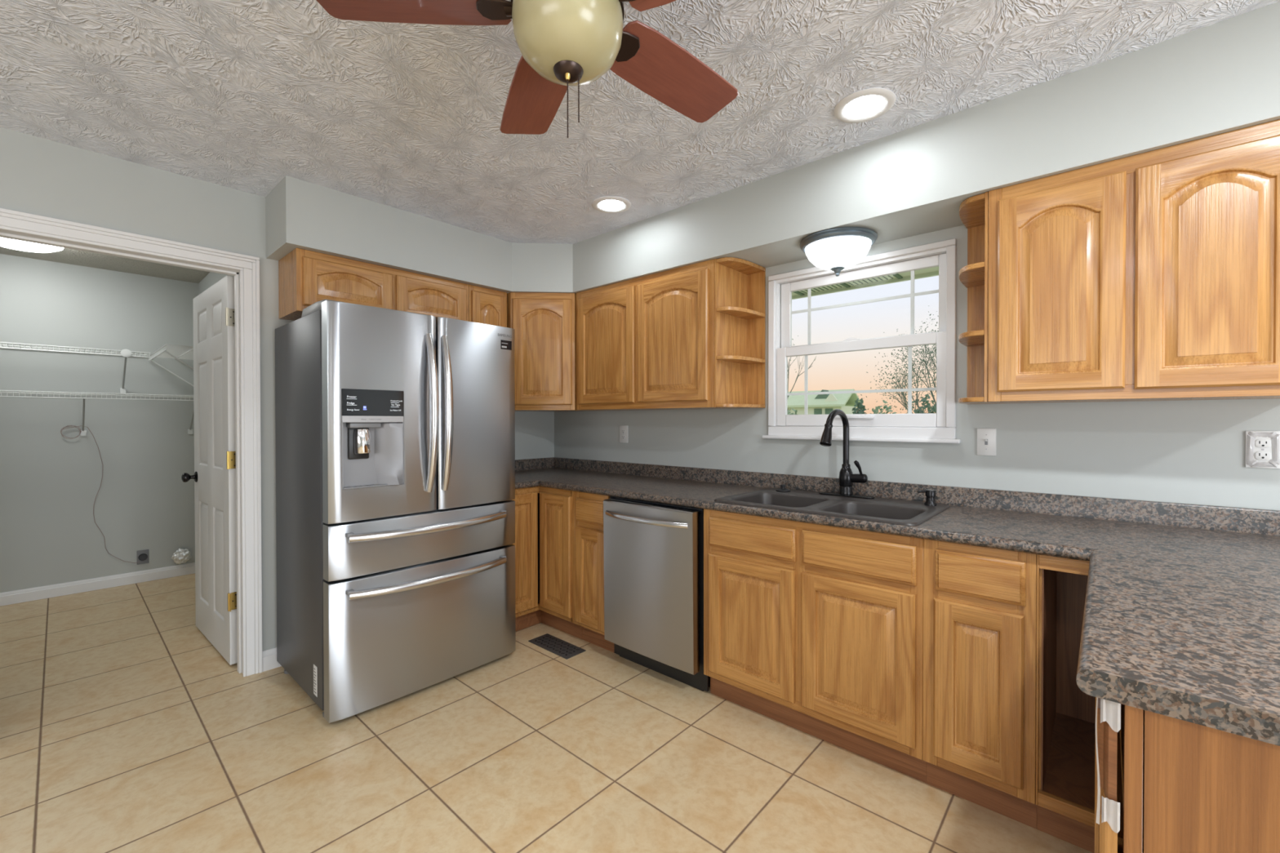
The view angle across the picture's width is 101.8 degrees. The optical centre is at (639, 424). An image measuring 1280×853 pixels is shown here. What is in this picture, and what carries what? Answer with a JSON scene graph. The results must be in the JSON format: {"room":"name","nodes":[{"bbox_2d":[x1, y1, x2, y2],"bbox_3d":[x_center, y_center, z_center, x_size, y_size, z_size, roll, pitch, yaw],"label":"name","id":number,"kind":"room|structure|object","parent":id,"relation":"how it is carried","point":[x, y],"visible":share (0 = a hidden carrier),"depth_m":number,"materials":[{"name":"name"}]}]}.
{"room":"kitchen","nodes":[
{"label":"kitchen","id":0,"kind":"room"},
{"bbox_2d":[0,253,198,592],"bbox_3d":[-4.564,0.008,3.555,0.125,2.500,2.640,0,1,42],"label":"wall","id":1,"kind":"structure","parent":0,"point":[50,482],"depth_m":3.93,"materials":[{"name":"grey paint"}]},
{"bbox_2d":[0,342,151,393],"bbox_3d":[-4.222,-0.389,3.611,0.301,0.308,1.185,0,1,42],"label":"wire shelf","id":2,"kind":"object","parent":1,"relation":"attached to","point":[122,390],"visible":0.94,"depth_m":3.73,"materials":[{"name":"grey metal"}]},
{"bbox_2d":[120,349,131,357],"bbox_3d":[-3.799,-0.527,3.848,0.009,0.060,0.060,0,1,42],"label":"connector","id":3,"kind":"object","parent":2,"relation":"attached to","point":[124,353],"visible":1,"depth_m":3.85,"materials":[{"name":"white plastic"}]},
{"bbox_2d":[0,390,194,435],"bbox_3d":[-4.117,-0.069,3.731,0.301,0.316,1.500,0,1,42],"label":"wire shelf","id":4,"kind":"object","parent":1,"relation":"attached to","point":[83,433],"visible":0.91,"depth_m":3.81,"materials":[{"name":"grey metal"}]},
{"bbox_2d":[0,562,195,606],"bbox_3d":[-4.514,1.214,3.515,0.014,0.089,2.391,0,1,42],"label":"baseboard","id":5,"kind":"structure","parent":1,"relation":"attached to","point":[10,597],"depth_m":3.93,"materials":[{"name":"white paint"}]},
{"bbox_2d":[60,425,138,563],"bbox_3d":[-4.102,0.550,3.965,0.014,1.092,0.412,0,1,39],"label":"cord","id":6,"kind":"object","parent":1,"relation":"hanging from","point":[80,430],"visible":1,"depth_m":3.94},
{"bbox_2d":[137,549,149,564],"bbox_3d":[-3.950,1.055,4.137,0.021,0.110,0.070,0,1,42],"label":"dryer outlet","id":7,"kind":"object","parent":1,"relation":"attached to","point":[142,555],"visible":1,"depth_m":4.14,"materials":[{"name":"grey plastic"}]},
{"bbox_2d":[137,553,147,560],"bbox_3d":[-3.948,1.055,4.136,0.016,0.054,0.054,0,1,42],"label":"receptacle","id":8,"kind":"object","parent":7,"relation":"attached to","point":[141,557],"depth_m":4.13,"materials":[{"name":"black plastic"}]},
{"bbox_2d":[171,548,191,564],"bbox_3d":[-3.785,1.088,4.299,0.039,0.133,0.129,0,1,42],"label":"foil","id":9,"kind":"object","parent":1,"relation":"attached to","point":[180,556],"visible":1,"depth_m":4.29,"materials":[{"name":"silver metal"}]},
{"bbox_2d":[0,246,209,283],"bbox_3d":[-3.680,-1.206,2.753,2.500,0.060,2.640,0,1,42],"label":"ceiling","id":10,"kind":"structure","parent":0,"point":[71,256],"depth_m":3.84,"materials":[{"name":"white paint"}]},
{"bbox_2d":[0,237,63,253],"bbox_3d":[-3.837,-1.135,3.223,0.400,0.089,0.400,0,1,42],"label":"ceiling light","id":11,"kind":"object","parent":10,"relation":"attached to","point":[4,242],"visible":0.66,"depth_m":3.21,"materials":[{"name":"white paint"}]},
{"bbox_2d":[198,271,231,294],"bbox_3d":[-2.795,0.006,3.657,2.375,2.500,0.129,0,1,42],"label":"wall","id":12,"kind":"structure","parent":0,"point":[211,278],"depth_m":4.08,"materials":[{"name":"grey paint"}]},
{"bbox_2d":[148,343,193,386],"bbox_3d":[-3.442,-0.388,3.933,1.010,0.308,0.312,0,1,42],"label":"wire shelf","id":13,"kind":"object","parent":12,"relation":"attached to","point":[167,351],"visible":0.71,"depth_m":3.88,"materials":[{"name":"white metal"}]},
{"bbox_2d":[0,127,554,650],"bbox_3d":[-2.623,0.019,1.979,0.120,2.500,5.720,0,1,42],"label":"wall","id":14,"kind":"structure","parent":0,"point":[40,176],"depth_m":2.43,"materials":[{"name":"grey paint"}]},
{"bbox_2d":[0,208,262,677],"bbox_3d":[-2.301,0.212,2.343,0.166,2.108,0.950,0,1,42],"label":"trim","id":15,"kind":"structure","parent":14,"relation":"attached to","point":[14,224],"depth_m":2.60,"materials":[{"name":"white paint"}]},
{"bbox_2d":[181,275,237,665],"bbox_3d":[-2.419,0.238,2.959,0.842,2.022,0.175,0,1,40],"label":"door","id":16,"kind":"structure","parent":14,"relation":"in","point":[214,477],"depth_m":2.87,"materials":[{"name":"white paint"}]},
{"bbox_2d":[262,647,281,671],"bbox_3d":[-2.532,1.218,1.989,0.014,0.101,5.600,0,1,42],"label":"baseboard","id":17,"kind":"structure","parent":14,"relation":"attached to","point":[269,661],"depth_m":2.68,"materials":[{"name":"white paint"}]},
{"bbox_2d":[278,248,468,320],"bbox_3d":[-1.456,-0.703,2.938,0.329,0.301,0.908,0,1,42],"label":"upper cabinet","id":18,"kind":"object","parent":14,"relation":"attached to","point":[306,277],"visible":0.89,"depth_m":2.71,"materials":[{"name":"brown wood"}]},
{"bbox_2d":[468,284,506,327],"bbox_3d":[-1.062,-0.475,3.380,0.329,0.765,0.270,0,1,42],"label":"upper cabinet","id":19,"kind":"object","parent":14,"relation":"attached to","point":[486,305],"visible":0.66,"depth_m":3.26,"materials":[{"name":"brown wood"}]},
{"bbox_2d":[0,573,1092,852],"bbox_3d":[-0.992,1.329,0.511,9.520,0.100,6.050,0,1,42],"label":"floor","id":20,"kind":"structure","parent":0,"point":[124,729],"depth_m":1.94,"materials":[{"name":"beige tile"}]},
{"bbox_2d":[275,299,515,723],"bbox_3d":[-1.237,0.359,2.716,0.878,1.806,0.914,0,1,42],"label":"refrigerator","id":21,"kind":"object","parent":20,"relation":"on","point":[395,429],"visible":1,"depth_m":2.39,"materials":[{"name":"silver metal"}]},
{"bbox_2d":[511,486,582,639],"bbox_3d":[-0.628,0.818,3.418,0.936,0.874,0.919,0,1,42],"label":"base cabinet","id":22,"kind":"object","parent":20,"relation":"on","point":[545,517],"visible":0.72,"depth_m":3.11,"materials":[{"name":"brown wood"}]},
{"bbox_2d":[515,457,1279,746],"bbox_3d":[0.244,0.329,2.196,3.864,0.117,1.574,0,1,42],"label":"countertop","id":23,"kind":"structure","parent":22,"relation":"on","point":[1181,615],"depth_m":1.41,"materials":[{"name":"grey stone"}]},
{"bbox_2d":[714,488,950,525],"bbox_3d":[0.823,0.439,2.284,0.844,0.200,0.562,0,1,42],"label":"sink","id":24,"kind":"object","parent":23,"relation":"in","point":[894,511],"visible":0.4,"depth_m":2.25,"materials":[{"name":"grey metal"}]},
{"bbox_2d":[775,484,790,492],"bbox_3d":[0.720,0.319,2.620,0.072,0.033,0.072,0,1,42],"label":"drain stopper","id":25,"kind":"object","parent":24,"relation":"on","point":[782,489],"visible":1,"depth_m":2.60,"materials":[{"name":"black metal"}]},
{"bbox_2d":[917,489,937,506],"bbox_3d":[1.205,0.307,2.179,0.071,0.064,0.046,0,0,-12],"label":"soap dispenser","id":26,"kind":"object","parent":24,"relation":"on","point":[930,495],"visible":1,"depth_m":2.17,"materials":[{"name":"black metal"}]},
{"bbox_2d":[818,408,875,498],"bbox_3d":[0.900,0.134,2.373,0.256,0.407,0.274,0,1,42],"label":"faucet","id":27,"kind":"object","parent":23,"relation":"on","point":[846,477],"visible":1,"depth_m":2.42,"materials":[{"name":"black metal"}]},
{"bbox_2d":[528,633,586,659],"bbox_3d":[-0.474,1.256,2.955,0.344,0.005,0.140,0,1,42],"label":"floor vent","id":28,"kind":"object","parent":20,"relation":"in","point":[553,644],"visible":1,"depth_m":2.94,"materials":[{"name":"black metal"}]},
{"bbox_2d":[574,491,613,652],"bbox_3d":[-0.078,0.819,3.124,0.272,0.874,0.622,0,1,42],"label":"base cabinet","id":29,"kind":"object","parent":20,"relation":"on","point":[588,529],"visible":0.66,"depth_m":2.90,"materials":[{"name":"brown wood"}]},
{"bbox_2d":[603,496,710,691],"bbox_3d":[0.221,0.823,2.783,0.612,0.873,0.699,0,1,42],"label":"dishwasher","id":30,"kind":"object","parent":20,"relation":"on","point":[654,551],"visible":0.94,"depth_m":2.52,"materials":[{"name":"silver metal"}]},
{"bbox_2d":[703,509,926,782],"bbox_3d":[0.827,0.825,2.313,0.913,0.874,0.622,0,1,42],"label":"base cabinet","id":31,"kind":"object","parent":20,"relation":"on","point":[815,630],"visible":0.94,"depth_m":2.03,"materials":[{"name":"brown wood"}]},
{"bbox_2d":[922,538,1036,829],"bbox_3d":[1.283,0.828,1.905,0.310,0.874,0.622,0,1,42],"label":"base cabinet","id":32,"kind":"object","parent":20,"relation":"on","point":[980,603],"visible":0.92,"depth_m":1.67,"materials":[{"name":"brown wood"}]},
{"bbox_2d":[1035,554,1095,852],"bbox_3d":[1.682,0.830,1.562,0.740,0.874,0.602,0,1,42],"label":"base cabinet","id":33,"kind":"object","parent":20,"relation":"on","point":[1065,715],"visible":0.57,"depth_m":1.72,"materials":[{"name":"brown wood"}]},
{"bbox_2d":[1094,697,1279,852],"bbox_3d":[1.214,0.836,0.918,0.621,0.874,0.930,0,1,42],"label":"base cabinet","id":34,"kind":"object","parent":20,"relation":"on","point":[1180,786],"visible":0.44,"depth_m":0.71,"materials":[{"name":"brown wood"}]},
{"bbox_2d":[1095,697,1120,833],"bbox_3d":[0.685,0.496,0.762,0.028,0.194,0.006,0,1,42],"label":"hinge","id":35,"kind":"object","parent":34,"relation":"attached to","point":[1110,711],"visible":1,"depth_m":0.76,"materials":[{"name":"white metal"}]},
{"bbox_2d":[0,0,1279,244],"bbox_3d":[-0.029,-1.172,-0.260,6.720,0.060,5.860,0,1,42],"label":"ceiling","id":36,"kind":"structure","parent":0,"point":[245,95],"depth_m":1.79,"materials":[{"name":"white paint"}]},
{"bbox_2d":[316,0,737,137],"bbox_3d":[-0.133,-0.884,1.133,1.030,0.538,1.026,0,1,42],"label":"ceiling fan","id":37,"kind":"object","parent":36,"relation":"hanging from","point":[562,44],"visible":1,"depth_m":1.15,"materials":[{"name":"brown wood"}]},
{"bbox_2d":[564,72,570,80],"bbox_3d":[-0.155,-0.748,1.116,0.012,0.018,0.012,0,1,42],"label":"socket","id":38,"kind":"object","parent":37,"relation":"attached to","point":[567,75],"depth_m":1.11,"materials":[{"name":"gold metal"}]},
{"bbox_2d":[591,195,631,213],"bbox_3d":[-0.151,-1.161,2.759,0.207,0.009,0.207,0,1,42],"label":"recessed light","id":39,"kind":"object","parent":36,"relation":"in","point":[607,204],"visible":1,"depth_m":2.75,"materials":[{"name":"white paint"}]},
{"bbox_2d":[833,87,895,123],"bbox_3d":[0.816,-1.155,1.895,0.207,0.009,0.207,0,1,42],"label":"recessed light","id":40,"kind":"object","parent":36,"relation":"in","point":[868,104],"visible":1,"depth_m":1.88,"materials":[{"name":"white paint"}]},
{"bbox_2d":[265,1,1279,293],"bbox_3d":[0.474,-1.003,1.781,4.750,0.312,1.870,0,1,42],"label":"soffit","id":41,"kind":"structure","parent":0,"point":[1222,77],"depth_m":2.13,"materials":[{"name":"grey paint"}]},
{"bbox_2d":[799,226,877,276],"bbox_3d":[0.911,-0.768,2.401,0.336,0.168,0.336,0,1,42],"label":"flush ceiling light","id":42,"kind":"object","parent":41,"relation":"attached to","point":[837,250],"visible":1,"depth_m":2.31,"materials":[{"name":"white glass"}]},
{"bbox_2d":[554,225,1279,510],"bbox_3d":[1.835,0.015,1.921,6.840,2.500,0.140,0,1,42],"label":"wall","id":43,"kind":"structure","parent":0,"point":[1184,451],"depth_m":2.13,"materials":[{"name":"grey paint"}]},
{"bbox_2d":[506,292,597,411],"bbox_3d":[-0.646,-0.477,3.623,0.621,0.765,0.620,0,1,42],"label":"upper cabinet","id":44,"kind":"object","parent":43,"relation":"attached to","point":[544,325],"visible":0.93,"depth_m":3.38,"materials":[{"name":"brown wood"}]},
{"bbox_2d":[619,425,627,443],"bbox_3d":[-0.112,0.067,3.564,0.079,0.119,0.008,0,1,42],"label":"electrical outlet","id":45,"kind":"object","parent":43,"relation":"attached to","point":[623,428],"visible":1,"depth_m":3.56,"materials":[{"name":"white plastic"}]},
{"bbox_2d":[576,258,733,410],"bbox_3d":[0.083,-0.474,3.156,1.070,0.765,0.345,0,1,42],"label":"upper cabinet","id":46,"kind":"object","parent":43,"relation":"attached to","point":[646,342],"visible":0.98,"depth_m":2.97,"materials":[{"name":"brown wood"}]},
{"bbox_2d":[714,257,765,408],"bbox_3d":[0.537,-0.472,2.767,0.122,0.765,0.322,0,1,42],"label":"shelf unit","id":47,"kind":"object","parent":43,"relation":"attached to","point":[740,284],"visible":1,"depth_m":2.81,"materials":[{"name":"brown wood"}]},
{"bbox_2d":[762,238,960,444],"bbox_3d":[1.060,-0.361,2.572,0.930,0.880,0.158,0,1,42],"label":"window","id":48,"kind":"structure","parent":43,"relation":"in","point":[939,427],"depth_m":2.46,"materials":[{"name":"white plastic"}]},
{"bbox_2d":[786,346,936,414],"bbox_3d":[1.045,-0.204,2.532,0.710,0.307,0.006,0,1,42],"label":"grille","id":49,"kind":"object","parent":48,"relation":"attached to","point":[806,353],"depth_m":2.53,"materials":[{"name":"white plastic"}]},
{"bbox_2d":[791,270,938,344],"bbox_3d":[1.072,-0.562,2.555,0.704,0.293,0.006,0,1,42],"label":"grille","id":50,"kind":"object","parent":48,"relation":"attached to","point":[809,286],"depth_m":2.55,"materials":[{"name":"white plastic"}]},
{"bbox_2d":[791,266,938,299],"bbox_3d":[1.354,-0.943,2.876,8.000,0.180,0.635,0,1,42],"label":"roof eave","id":51,"kind":"object","parent":43,"relation":"attached to","point":[931,272],"visible":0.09,"depth_m":3.20,"materials":[{"name":"green wood"}]},
{"bbox_2d":[515,457,1279,536],"bbox_3d":[0.461,0.308,2.438,3.864,0.079,0.924,0,1,42],"label":"backsplash","id":52,"kind":"structure","parent":43,"relation":"attached to","point":[1242,520],"depth_m":2.14,"materials":[{"name":"grey stone"}]},
{"bbox_2d":[958,191,1000,404],"bbox_3d":[1.329,-0.467,2.058,0.122,0.765,0.322,0,1,42],"label":"shelf unit","id":53,"kind":"object","parent":43,"relation":"attached to","point":[973,211],"visible":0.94,"depth_m":2.14,"materials":[{"name":"brown wood"}]},
{"bbox_2d":[977,428,995,456],"bbox_3d":[1.442,0.073,2.168,0.068,0.114,0.015,0,1,42],"label":"light switch","id":54,"kind":"object","parent":43,"relation":"attached to","point":[986,437],"visible":1,"depth_m":2.17,"materials":[{"name":"white plastic"}]},
{"bbox_2d":[987,119,1279,404],"bbox_3d":[1.652,-0.465,1.752,0.762,0.765,0.345,0,1,42],"label":"upper cabinet","id":55,"kind":"object","parent":43,"relation":"attached to","point":[1154,275],"visible":1,"depth_m":1.61,"materials":[{"name":"brown wood"}]},
{"bbox_2d":[1244,431,1279,468],"bbox_3d":[2.000,0.081,1.671,0.074,0.120,0.012,0,1,42],"label":"electrical outlet","id":56,"kind":"object","parent":43,"relation":"attached to","point":[1262,448],"visible":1,"depth_m":1.67,"materials":[{"name":"white plastic"}]},
{"bbox_2d":[1254,451,1271,459],"bbox_3d":[1.999,0.100,1.671,0.033,0.027,0.003,0,1,42],"label":"receptacle","id":57,"kind":"object","parent":56,"relation":"attached to","point":[1258,455],"depth_m":1.67,"materials":[{"name":"white plastic"}]},
{"bbox_2d":[1255,439,1271,448],"bbox_3d":[1.999,0.061,1.670,0.033,0.027,0.003,0,1,42],"label":"receptacle","id":58,"kind":"object","parent":56,"relation":"attached to","point":[1260,443],"depth_m":1.67,"materials":[{"name":"white plastic"}]},
{"label":"outside","id":59,"kind":"structure","parent":0,"visible":0},
{"bbox_3d":[36.214,1.399,45.286,120.000,0.050,109.400,0,1,42],"label":"ground","id":60,"kind":"structure","parent":59,"visible":0},
{"bbox_2d":[787,408,797,414],"bbox_3d":[7.944,0.351,27.222,1.870,2.510,1.833,0,1,42],"label":"leafy bush","id":61,"kind":"object","parent":60,"relation":"on","point":[793,410],"visible":0.02,"depth_m":27.19,"materials":[{"name":"green plant"}]},
{"bbox_2d":[787,335,815,397],"bbox_3d":[4.294,-0.679,17.632,2.798,4.638,2.231,0,1,42],"label":"bare tree","id":62,"kind":"object","parent":60,"relation":"on","point":[797,335],"visible":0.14,"depth_m":17.33,"materials":[{"name":"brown plant"}]},
{"bbox_2d":[787,389,860,414],"bbox_3d":[10.560,-0.277,31.863,4.985,3.576,3.000,0,1,42],"label":"house","id":63,"kind":"structure","parent":60,"relation":"on","point":[818,404],"depth_m":30.51,"materials":[{"name":"green"}]},
{"bbox_2d":[852,395,866,413],"bbox_3d":[10.106,0.162,23.939,1.219,2.968,1.262,0,1,42],"label":"leafy bush","id":64,"kind":"object","parent":60,"relation":"on","point":[860,407],"visible":0.16,"depth_m":23.83,"materials":[{"name":"green plant"}]},
{"bbox_2d":[870,400,897,413],"bbox_3d":[10.416,0.301,22.309,2.074,2.725,2.067,0,1,42],"label":"leafy bush","id":65,"kind":"object","parent":60,"relation":"on","point":[876,410],"visible":0.06,"depth_m":22.27,"materials":[{"name":"green plant"}]},
{"bbox_2d":[860,314,938,413],"bbox_3d":[5.883,-0.492,10.590,2.394,4.372,2.670,0,1,42],"label":"bare tree","id":66,"kind":"object","parent":60,"relation":"on","point":[902,393],"visible":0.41,"depth_m":10.68,"materials":[{"name":"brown plant"}]},
{"bbox_2d":[906,393,936,413],"bbox_3d":[11.097,0.218,20.345,2.275,2.862,2.276,0,1,42],"label":"leafy bush","id":67,"kind":"object","parent":60,"relation":"on","point":[930,409],"visible":0.14,"depth_m":20.14,"materials":[{"name":"green plant"}]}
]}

